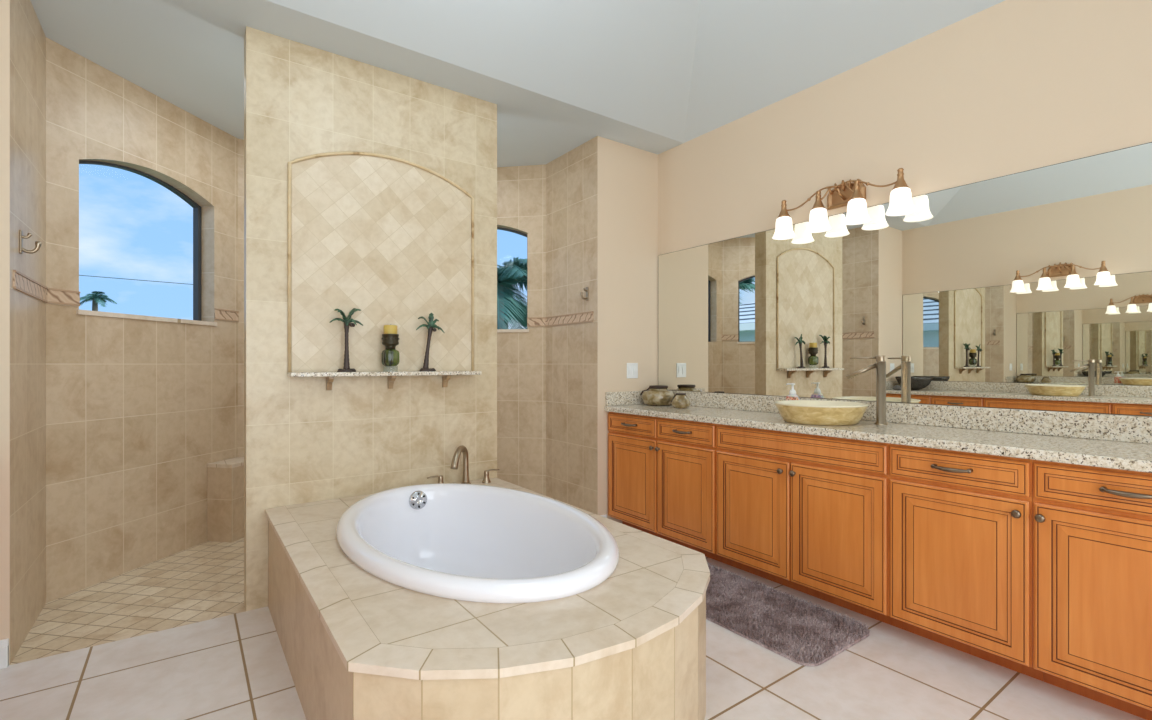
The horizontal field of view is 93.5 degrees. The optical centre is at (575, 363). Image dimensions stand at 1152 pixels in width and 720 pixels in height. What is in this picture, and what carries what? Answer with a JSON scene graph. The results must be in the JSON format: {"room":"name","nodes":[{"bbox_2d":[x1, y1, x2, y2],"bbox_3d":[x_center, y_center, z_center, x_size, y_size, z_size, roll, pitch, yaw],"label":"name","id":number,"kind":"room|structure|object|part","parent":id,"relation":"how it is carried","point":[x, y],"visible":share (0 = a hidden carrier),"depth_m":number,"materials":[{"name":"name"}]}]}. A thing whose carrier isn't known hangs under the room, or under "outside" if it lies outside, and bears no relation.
{"room":"bathroom","nodes":[
{"label":"bathroom","id":0,"kind":"room"},
{"bbox_2d":[0,0,9,664],"bbox_3d":[-2.499,-0.220,1.984,0.600,2.840,0.001,0,0,-36],"label":"wall","id":1,"kind":"structure","parent":0,"point":[4,4],"depth_m":2.15,"materials":[{"name":"beige paint"}]},
{"bbox_2d":[0,638,8,668],"bbox_3d":[-2.282,1.145,2.127,0.076,0.110,0.020,0,0,-36],"label":"baseboard","id":2,"kind":"structure","parent":1,"relation":"attached to","point":[4,643],"depth_m":2.14,"materials":[{"name":"white paint"}]},
{"bbox_2d":[10,0,45,663],"bbox_3d":[-2.457,-0.220,2.439,0.001,2.840,0.690,0,0,-36],"label":"wall","id":3,"kind":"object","parent":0,"point":[27,36],"visible":1,"depth_m":2.37,"materials":[{"name":"tile"}]},
{"bbox_2d":[19,230,41,253],"bbox_3d":[-2.327,-0.517,2.311,0.070,0.100,0.024,0,0,-36],"label":"robe hook","id":4,"kind":"object","parent":3,"relation":"attached to","point":[37,244],"visible":1,"depth_m":2.30,"materials":[{"name":"silver metal"}]},
{"bbox_3d":[-2.350,-0.517,2.295,0.008,0.100,0.024,0,0,-36],"label":"plate","id":5,"kind":"part","parent":4,"relation":"part of","materials":[{"name":"silver metal"}]},
{"bbox_2d":[10,538,245,664],"bbox_3d":[-1.508,1.200,3.662,2.970,0.001,1.567,0,0,-36],"label":"floor","id":6,"kind":"structure","parent":0,"point":[204,581],"depth_m":2.73,"materials":[{"name":"tile"}]},
{"bbox_2d":[207,457,243,541],"bbox_3d":[-2.372,0.938,3.880,0.190,0.525,0.454,0,0,9],"label":"shower bench","id":7,"kind":"object","parent":6,"relation":"on","point":[225,478],"visible":0.68,"depth_m":3.67,"materials":[{"name":"tile"}]},
{"bbox_2d":[46,37,237,602],"bbox_3d":[-2.628,-0.220,3.342,0.140,2.840,1.240,0,0,9],"label":"wall","id":8,"kind":"structure","parent":0,"point":[137,411],"depth_m":3.13,"materials":[{"name":"tile"}]},
{"bbox_2d":[13,270,47,302],"bbox_3d":[-2.468,-0.345,2.462,0.009,0.076,0.640,0,0,-36],"label":"trim","id":9,"kind":"structure","parent":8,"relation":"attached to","point":[22,283],"depth_m":2.41,"materials":[{"name":"beige tile"}]},
{"bbox_2d":[47,288,79,305],"bbox_3d":[-2.642,-0.345,2.795,0.009,0.076,0.155,0,0,9],"label":"trim","id":10,"kind":"structure","parent":8,"relation":"attached to","point":[55,296],"depth_m":2.79,"materials":[{"name":"beige tile"}]},
{"bbox_2d":[79,160,201,320],"bbox_3d":[-2.682,-0.733,3.323,0.040,0.895,0.874,0,0,9],"label":"window","id":11,"kind":"structure","parent":8,"relation":"in","point":[197,210],"depth_m":3.73,"materials":[{"name":"brown metal"}]},
{"bbox_2d":[77,309,216,325],"bbox_3d":[-2.558,-0.276,3.303,0.012,0.025,0.899,0,0,9],"label":"trim","id":12,"kind":"structure","parent":8,"relation":"attached to","point":[82,312],"depth_m":3.21,"materials":[{"name":"tile"}]},
{"bbox_2d":[214,308,238,321],"bbox_3d":[-2.472,-0.345,3.839,0.009,0.076,0.210,0,0,9],"label":"trim","id":13,"kind":"structure","parent":8,"relation":"attached to","point":[219,314],"depth_m":3.83,"materials":[{"name":"beige tile"}]},
{"bbox_2d":[238,139,243,456],"bbox_3d":[-2.006,-0.220,4.355,1.216,2.840,0.140,0,0,-36],"label":"wall","id":14,"kind":"structure","parent":0,"point":[240,141],"depth_m":3.96,"materials":[{"name":"tile"}]},
{"bbox_2d":[30,0,682,166],"bbox_3d":[-1.429,-1.640,3.553,4.170,0.001,1.837,0,0,-36],"label":"ceiling","id":15,"kind":"structure","parent":0,"point":[189,54],"depth_m":2.93,"materials":[{"name":"white paint"}]},
{"bbox_2d":[244,26,496,610],"bbox_3d":[-1.085,-0.220,3.076,1.358,2.840,0.120,0,0,-36],"label":"wall partition","id":16,"kind":"structure","parent":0,"point":[305,441],"depth_m":2.88,"materials":[{"name":"tile"}]},
{"bbox_2d":[288,151,473,371],"bbox_3d":[-1.038,-0.559,3.024,1.016,1.202,0.017,0,0,-36],"label":"tile panel","id":17,"kind":"object","parent":16,"relation":"attached to","point":[390,239],"visible":0.99,"depth_m":2.99,"materials":[{"name":"tile"}]},
{"bbox_2d":[287,371,481,389],"bbox_3d":[-1.008,0.089,2.982,1.020,0.095,0.109,0,0,-36],"label":"wall shelf","id":18,"kind":"object","parent":16,"relation":"attached to","point":[446,375],"visible":1,"depth_m":2.92,"materials":[{"name":"stone"}]},
{"bbox_2d":[330,308,362,371],"bbox_3d":[-1.198,-0.128,2.836,0.168,0.340,0.083,0,0,-36],"label":"figurine","id":19,"kind":"object","parent":18,"relation":"on","point":[347,321],"visible":0.99,"depth_m":2.83,"materials":[{"name":"brown"}]},
{"bbox_2d":[381,334,398,365],"bbox_3d":[-1.017,-0.061,2.971,0.096,0.206,0.096,0,0,-36],"label":"candle holder","id":20,"kind":"object","parent":18,"relation":"on","point":[390,355],"visible":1,"depth_m":2.94,"materials":[{"name":"green glass"}]},
{"bbox_2d":[381,349,398,365],"bbox_3d":[-1.017,-0.035,2.971,0.096,0.091,0.096,0,0,-36],"label":"jar","id":21,"kind":"object","parent":20,"relation":"on","point":[389,357],"depth_m":2.93,"materials":[{"name":"green glass"}]},
{"bbox_2d":[381,334,398,345],"bbox_3d":[-1.017,-0.132,2.971,0.095,0.064,0.095,0,0,-36],"label":"cup","id":22,"kind":"object","parent":20,"relation":"on","point":[387,339],"depth_m":2.94,"materials":[{"name":"brown metal"}]},
{"bbox_2d":[384,325,396,333],"bbox_3d":[-1.017,-0.189,2.971,0.072,0.061,0.072,0,0,-36],"label":"candle","id":23,"kind":"object","parent":20,"relation":"on","point":[388,329],"visible":0.77,"depth_m":2.94,"materials":[{"name":"yellow wax"}]},
{"bbox_2d":[416,313,444,370],"bbox_3d":[-0.832,-0.126,3.103,0.168,0.336,0.074,0,0,-36],"label":"figurine","id":24,"kind":"object","parent":18,"relation":"on","point":[431,326],"visible":0.99,"depth_m":3.09,"materials":[{"name":"brown"}]},
{"bbox_2d":[497,164,545,495],"bbox_3d":[-0.849,-0.220,4.623,1.240,2.840,0.140,0,0,9],"label":"wall","id":25,"kind":"structure","parent":0,"point":[521,190],"depth_m":4.48,"materials":[{"name":"tile"}]},
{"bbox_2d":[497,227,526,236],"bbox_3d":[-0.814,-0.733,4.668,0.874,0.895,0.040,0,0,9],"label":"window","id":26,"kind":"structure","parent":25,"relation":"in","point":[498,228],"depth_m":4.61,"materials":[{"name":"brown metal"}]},
{"bbox_2d":[497,329,528,331],"bbox_3d":[-0.834,-0.276,4.543,0.899,0.025,0.012,0,0,9],"label":"trim","id":27,"kind":"structure","parent":25,"relation":"attached to","point":[498,330],"depth_m":4.49,"materials":[{"name":"tile"}]},
{"bbox_2d":[527,317,544,326],"bbox_3d":[-0.325,-0.345,4.462,0.155,0.076,0.009,0,0,9],"label":"trim","id":28,"kind":"structure","parent":25,"relation":"attached to","point":[533,321],"depth_m":4.46,"materials":[{"name":"beige tile"}]},
{"bbox_2d":[545,311,592,326],"bbox_3d":[-0.065,-0.345,4.191,0.009,0.076,0.640,0,0,-36],"label":"trim","id":29,"kind":"structure","parent":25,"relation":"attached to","point":[583,317],"depth_m":4.17,"materials":[{"name":"beige tile"}]},
{"bbox_2d":[546,136,597,514],"bbox_3d":[-0.047,-0.220,4.174,0.001,2.840,0.690,0,0,-36],"label":"wall","id":30,"kind":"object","parent":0,"point":[572,177],"visible":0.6,"depth_m":4.14,"materials":[{"name":"tile"}]},
{"bbox_2d":[580,287,587,300],"bbox_3d":[0.060,-0.517,3.973,0.070,0.100,0.024,0,0,-36],"label":"robe hook","id":31,"kind":"object","parent":30,"relation":"attached to","point":[586,290],"visible":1,"depth_m":3.98,"materials":[{"name":"silver metal"}]},
{"bbox_2d":[0,556,1145,719],"bbox_3d":[0.226,1.200,1.253,4.170,0.001,4.370,0,0,-36],"label":"floor","id":32,"kind":"structure","parent":0,"point":[234,666],"depth_m":2.06,"materials":[{"name":"tile"}]},
{"bbox_2d":[265,478,709,719],"bbox_3d":[-0.431,0.957,2.230,1.275,0.487,2.013,0,0,-36],"label":"tub deck","id":33,"kind":"object","parent":32,"relation":"on","point":[356,644],"visible":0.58,"depth_m":1.52,"materials":[{"name":"tile"}]},
{"bbox_2d":[427,445,499,483],"bbox_3d":[-0.633,0.592,3.155,0.446,0.241,0.168,0,0,-36],"label":"tub faucet","id":34,"kind":"object","parent":33,"relation":"on","point":[461,449],"visible":0.96,"depth_m":3.19,"materials":[{"name":"silver metal"}]},
{"bbox_3d":[-0.801,0.675,3.101,0.109,0.076,0.052,0,0,-36],"label":"handle","id":35,"kind":"part","parent":34,"relation":"part of","materials":[{"name":"silver metal"}]},
{"bbox_3d":[-0.672,0.592,3.130,0.060,0.241,0.220,0,0,14],"label":"spout","id":36,"kind":"part","parent":34,"relation":"part of","materials":[{"name":"silver metal"}]},
{"bbox_3d":[-0.516,0.675,3.281,0.109,0.076,0.052,0,0,-36],"label":"handle","id":37,"kind":"part","parent":34,"relation":"part of","materials":[{"name":"silver metal"}]},
{"bbox_2d":[336,483,618,602],"bbox_3d":[-0.456,0.882,2.308,1.004,0.452,1.580,0,0,-36],"label":"bathtub","id":38,"kind":"object","parent":33,"relation":"in","point":[456,541],"visible":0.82,"depth_m":2.64,"materials":[{"name":"white ceramic"}]},
{"bbox_3d":[-0.836,0.725,2.880,0.098,0.098,0.031,0,0,-36],"label":"overflow plate","id":39,"kind":"part","parent":38,"relation":"part of","materials":[{"name":"silver metal"}]},
{"bbox_2d":[608,412,731,565],"bbox_3d":[0.706,0.772,3.673,0.555,0.855,0.994,0,0,-36],"label":"vanity cabinet","id":40,"kind":"object","parent":32,"relation":"on","point":[662,472],"visible":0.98,"depth_m":3.46,"materials":[{"name":"brown wood"}]},
{"bbox_3d":[0.358,0.417,3.717,0.040,0.022,0.141,0,0,-36],"label":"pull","id":41,"kind":"part","parent":40,"relation":"part of","materials":[{"name":"grey metal"}]},
{"bbox_3d":[0.381,0.421,3.734,0.020,0.126,0.494,0,0,-36],"label":"drawer","id":42,"kind":"part","parent":40,"relation":"part of","materials":[{"name":"brown wood"}]},
{"bbox_3d":[0.381,0.800,3.734,0.020,0.600,0.494,0,0,-36],"label":"door","id":43,"kind":"part","parent":40,"relation":"part of","materials":[{"name":"brown wood"}]},
{"bbox_3d":[0.644,0.417,3.318,0.040,0.022,0.141,0,0,-36],"label":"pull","id":44,"kind":"part","parent":40,"relation":"part of","materials":[{"name":"grey metal"}]},
{"bbox_3d":[0.668,0.421,3.336,0.020,0.126,0.471,0,0,-36],"label":"drawer","id":45,"kind":"part","parent":40,"relation":"part of","materials":[{"name":"brown wood"}]},
{"bbox_3d":[0.668,0.800,3.336,0.020,0.600,0.471,0,0,-36],"label":"door","id":46,"kind":"part","parent":40,"relation":"part of","materials":[{"name":"brown wood"}]},
{"bbox_2d":[706,563,869,665],"bbox_3d":[0.827,1.185,2.691,0.546,0.028,1.064,0,0,-36],"label":"bath rug","id":47,"kind":"object","parent":32,"relation":"on","point":[804,633],"visible":0.76,"depth_m":2.49,"materials":[{"name":"grey fabric"}]},
{"bbox_2d":[717,424,902,628],"bbox_3d":[1.278,0.772,2.888,0.543,0.855,0.947,0,0,-36],"label":"vanity cabinet","id":48,"kind":"object","parent":32,"relation":"on","point":[809,514],"visible":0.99,"depth_m":2.67,"materials":[{"name":"brown wood"}]},
{"bbox_3d":[0.951,0.800,2.942,0.020,0.600,0.463,0,0,-36],"label":"door","id":49,"kind":"part","parent":48,"relation":"part of","materials":[{"name":"brown wood"}]},
{"bbox_3d":[1.085,0.548,2.715,0.028,0.031,0.031,0,0,-36],"label":"knob","id":50,"kind":"part","parent":48,"relation":"part of","materials":[{"name":"grey metal"}]},
{"bbox_3d":[1.226,0.800,2.560,0.020,0.600,0.462,0,0,-36],"label":"door","id":51,"kind":"part","parent":48,"relation":"part of","materials":[{"name":"brown wood"}]},
{"bbox_2d":[890,444,1043,681],"bbox_3d":[1.695,0.772,2.300,0.555,0.855,0.492,0,0,-36],"label":"vanity cabinet","id":52,"kind":"object","parent":32,"relation":"on","point":[961,523],"visible":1,"depth_m":2.13,"materials":[{"name":"brown wood"}]},
{"bbox_3d":[1.486,0.417,2.149,0.040,0.022,0.141,0,0,-36],"label":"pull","id":53,"kind":"part","parent":52,"relation":"part of","materials":[{"name":"grey metal"}]},
{"bbox_3d":[1.509,0.421,2.166,0.020,0.126,0.479,0,0,-36],"label":"drawer","id":54,"kind":"part","parent":52,"relation":"part of","materials":[{"name":"brown wood"}]},
{"bbox_3d":[1.612,0.548,1.983,0.028,0.031,0.031,0,0,-36],"label":"knob","id":55,"kind":"part","parent":52,"relation":"part of","materials":[{"name":"grey metal"}]},
{"bbox_2d":[1033,460,1151,719],"bbox_3d":[1.988,0.772,1.892,0.555,0.855,0.509,0,0,-36],"label":"vanity cabinet","id":56,"kind":"object","parent":32,"relation":"on","point":[1092,526],"visible":1,"depth_m":1.83,"materials":[{"name":"brown wood"}]},
{"bbox_2d":[604,390,1151,472],"bbox_3d":[1.286,0.273,2.883,0.540,0.141,2.958,0,0,-36],"label":"countertop","id":57,"kind":"structure","parent":56,"relation":"on","point":[1122,442],"depth_m":2.41,"materials":[{"name":"stone"}]},
{"bbox_2d":[640,385,674,405],"bbox_3d":[0.613,0.232,4.020,0.256,0.146,0.256,0,0,-36],"label":"glass jar","id":58,"kind":"object","parent":57,"relation":"on","point":[655,395],"visible":0.97,"depth_m":3.93,"materials":[{"name":"brown glass"}]},
{"bbox_3d":[0.613,0.170,4.020,0.140,0.022,0.140,0,0,-36],"label":"lid","id":59,"kind":"part","parent":58,"relation":"part of","materials":[{"name":"brown metal"}]},
{"bbox_2d":[671,393,690,407],"bbox_3d":[0.729,0.254,3.764,0.133,0.102,0.133,0,0,-36],"label":"glass jar","id":60,"kind":"object","parent":57,"relation":"on","point":[680,400],"visible":1,"depth_m":3.72,"materials":[{"name":"brown glass"}]},
{"bbox_2d":[786,383,799,399],"bbox_3d":[1.260,0.208,3.151,0.053,0.194,0.085,0,0,-36],"label":"soap bottle","id":61,"kind":"object","parent":57,"relation":"on","point":[792,395],"visible":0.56,"depth_m":3.14,"materials":[{"name":"beige plastic"}]},
{"bbox_2d":[774,400,868,425],"bbox_3d":[1.280,0.254,2.843,0.456,0.102,0.456,0,0,-36],"label":"vessel sink","id":62,"kind":"object","parent":57,"relation":"in","point":[808,412],"visible":1,"depth_m":2.69,"materials":[{"name":"stone"}]},
{"bbox_2d":[846,355,887,424],"bbox_3d":[1.482,0.131,2.761,0.188,0.348,0.060,0,0,17],"label":"faucet","id":63,"kind":"object","parent":57,"relation":"on","point":[880,365],"visible":1,"depth_m":2.73,"materials":[{"name":"silver metal"}]},
{"bbox_3d":[1.464,0.037,2.779,0.144,0.084,0.021,0,0,24],"label":"spout","id":64,"kind":"part","parent":63,"relation":"part of","materials":[{"name":"silver metal"}]},
{"bbox_3d":[1.488,-0.029,2.760,0.162,0.028,0.045,0,0,17],"label":"handle","id":65,"kind":"part","parent":63,"relation":"part of","materials":[{"name":"silver metal"}]},
{"bbox_2d":[669,390,1151,443],"bbox_3d":[1.497,0.253,3.035,0.020,0.102,2.958,0,0,-36],"label":"backsplash","id":66,"kind":"structure","parent":57,"relation":"on","point":[1123,428],"depth_m":2.47,"materials":[{"name":"stone"}]},
{"bbox_3d":[1.652,0.548,1.928,0.028,0.031,0.031,0,0,-36],"label":"knob","id":67,"kind":"part","parent":56,"relation":"part of","materials":[{"name":"grey metal"}]},
{"bbox_3d":[1.802,0.421,1.759,0.020,0.126,0.495,0,0,-36],"label":"drawer","id":68,"kind":"part","parent":56,"relation":"part of","materials":[{"name":"brown wood"}]},
{"bbox_3d":[1.778,0.417,1.742,0.040,0.022,0.141,0,0,-36],"label":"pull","id":69,"kind":"part","parent":56,"relation":"part of","materials":[{"name":"grey metal"}]},
{"bbox_2d":[598,136,657,522],"bbox_3d":[0.399,-0.220,4.069,0.600,2.840,0.001,0,0,-36],"label":"wall","id":70,"kind":"structure","parent":0,"point":[627,175],"depth_m":4.04,"materials":[{"name":"beige paint"}]},
{"bbox_2d":[627,363,637,377],"bbox_3d":[0.425,0.050,4.081,0.110,0.116,0.012,0,0,-36],"label":"switch plate","id":71,"kind":"object","parent":70,"relation":"attached to","point":[632,368],"visible":1,"depth_m":4.08,"materials":[{"name":"white paint"}]},
{"bbox_2d":[267,0,1004,142],"bbox_3d":[0.305,-1.944,1.143,4.170,0.608,4.100,0,0,-36],"label":"ceiling","id":72,"kind":"structure","parent":0,"point":[682,71],"depth_m":3.00,"materials":[{"name":"white paint"}]},
{"bbox_2d":[658,0,1151,416],"bbox_3d":[1.918,-0.220,2.471,0.001,2.840,4.370,0,0,-36],"label":"wall","id":73,"kind":"structure","parent":0,"point":[1008,87],"depth_m":2.66,"materials":[{"name":"beige paint"}]},
{"bbox_2d":[772,168,915,239],"bbox_3d":[1.445,-0.887,2.980,0.171,0.265,0.784,0,0,-36],"label":"vanity light","id":74,"kind":"object","parent":73,"relation":"attached to","point":[852,195],"visible":1,"depth_m":2.97,"materials":[{"name":"white glass"}]},
{"bbox_2d":[778,200,789,217],"bbox_3d":[1.240,-0.876,3.233,0.072,0.203,0.072,0,0,-36],"label":"socket","id":75,"kind":"object","parent":74,"relation":"attached to","point":[784,213],"depth_m":3.22,"materials":[{"name":"beige"}]},
{"bbox_3d":[1.240,-0.815,3.233,0.134,0.119,0.134,0,0,-36],"label":"lamp shade","id":76,"kind":"part","parent":74,"relation":"part of","materials":[{"name":"white glass"}]},
{"bbox_2d":[812,190,824,208],"bbox_3d":[1.367,-0.876,3.057,0.072,0.203,0.072,0,0,-36],"label":"socket","id":77,"kind":"object","parent":74,"relation":"attached to","point":[818,204],"depth_m":3.04,"materials":[{"name":"beige"}]},
{"bbox_3d":[1.367,-0.815,3.057,0.134,0.119,0.134,0,0,-36],"label":"lamp shade","id":78,"kind":"part","parent":74,"relation":"part of","materials":[{"name":"white glass"}]},
{"bbox_3d":[1.430,-0.945,2.969,0.020,0.084,0.652,0,0,-36],"label":"arm","id":79,"kind":"part","parent":74,"relation":"part of","materials":[{"name":"brown metal"}]},
{"bbox_2d":[849,180,863,200],"bbox_3d":[1.493,-0.876,2.882,0.072,0.203,0.072,0,0,-36],"label":"socket","id":80,"kind":"object","parent":74,"relation":"attached to","point":[857,195],"depth_m":2.87,"materials":[{"name":"beige"}]},
{"bbox_3d":[1.493,-0.815,2.882,0.134,0.119,0.134,0,0,-36],"label":"lamp shade","id":81,"kind":"part","parent":74,"relation":"part of","materials":[{"name":"white glass"}]},
{"bbox_2d":[892,168,908,189],"bbox_3d":[1.620,-0.876,2.705,0.072,0.203,0.072,0,0,-36],"label":"socket","id":82,"kind":"object","parent":74,"relation":"attached to","point":[900,184],"depth_m":2.69,"materials":[{"name":"beige"}]},
{"bbox_3d":[1.620,-0.815,2.705,0.134,0.119,0.134,0,0,-36],"label":"lamp shade","id":83,"kind":"part","parent":74,"relation":"part of","materials":[{"name":"white glass"}]},
{"bbox_2d":[658,142,1151,415],"bbox_3d":[1.506,-0.324,3.037,0.005,1.048,2.952,0,0,-36],"label":"vanity mirror","id":84,"kind":"object","parent":73,"relation":"attached to","point":[1030,289],"visible":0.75,"depth_m":2.62,"materials":[{"name":"silver mirror"}]},
{"label":"outside","id":85,"kind":"structure","parent":0,"visible":0},
{"label":"ground","id":86,"kind":"structure","parent":85,"visible":0},
{"bbox_2d":[80,291,116,310],"bbox_3d":[-27.326,-0.857,30.780,1.962,6.514,1.501,0,0,-36],"label":"palm tree","id":87,"kind":"object","parent":86,"relation":"on","point":[96,297],"visible":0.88,"depth_m":30.72,"materials":[{"name":"green plant"}]},
{"bbox_2d":[497,257,526,328],"bbox_3d":[-1.265,0.278,9.078,1.919,4.243,2.635,0,0,-16],"label":"palm tree","id":88,"kind":"object","parent":86,"relation":"on","point":[508,276],"visible":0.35,"depth_m":8.86,"materials":[{"name":"green plant"}]},
{"bbox_2d":[504,303,526,327],"bbox_3d":[-2.462,0.105,18.633,2.781,4.590,2.676,0,0,-9],"label":"palm tree","id":89,"kind":"object","parent":86,"relation":"on","point":[516,303],"visible":0.02,"depth_m":19.16,"materials":[{"name":"green plant"}]},
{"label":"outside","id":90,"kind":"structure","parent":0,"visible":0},
{"bbox_2d":[79,275,192,284],"bbox_3d":[-13.951,-3.578,26.921,40.800,0.530,0.021,0,0,-36],"label":"power line","id":91,"kind":"object","parent":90,"point":[79,275],"visible":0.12,"depth_m":23.25,"materials":[{"name":"black"}]}
]}

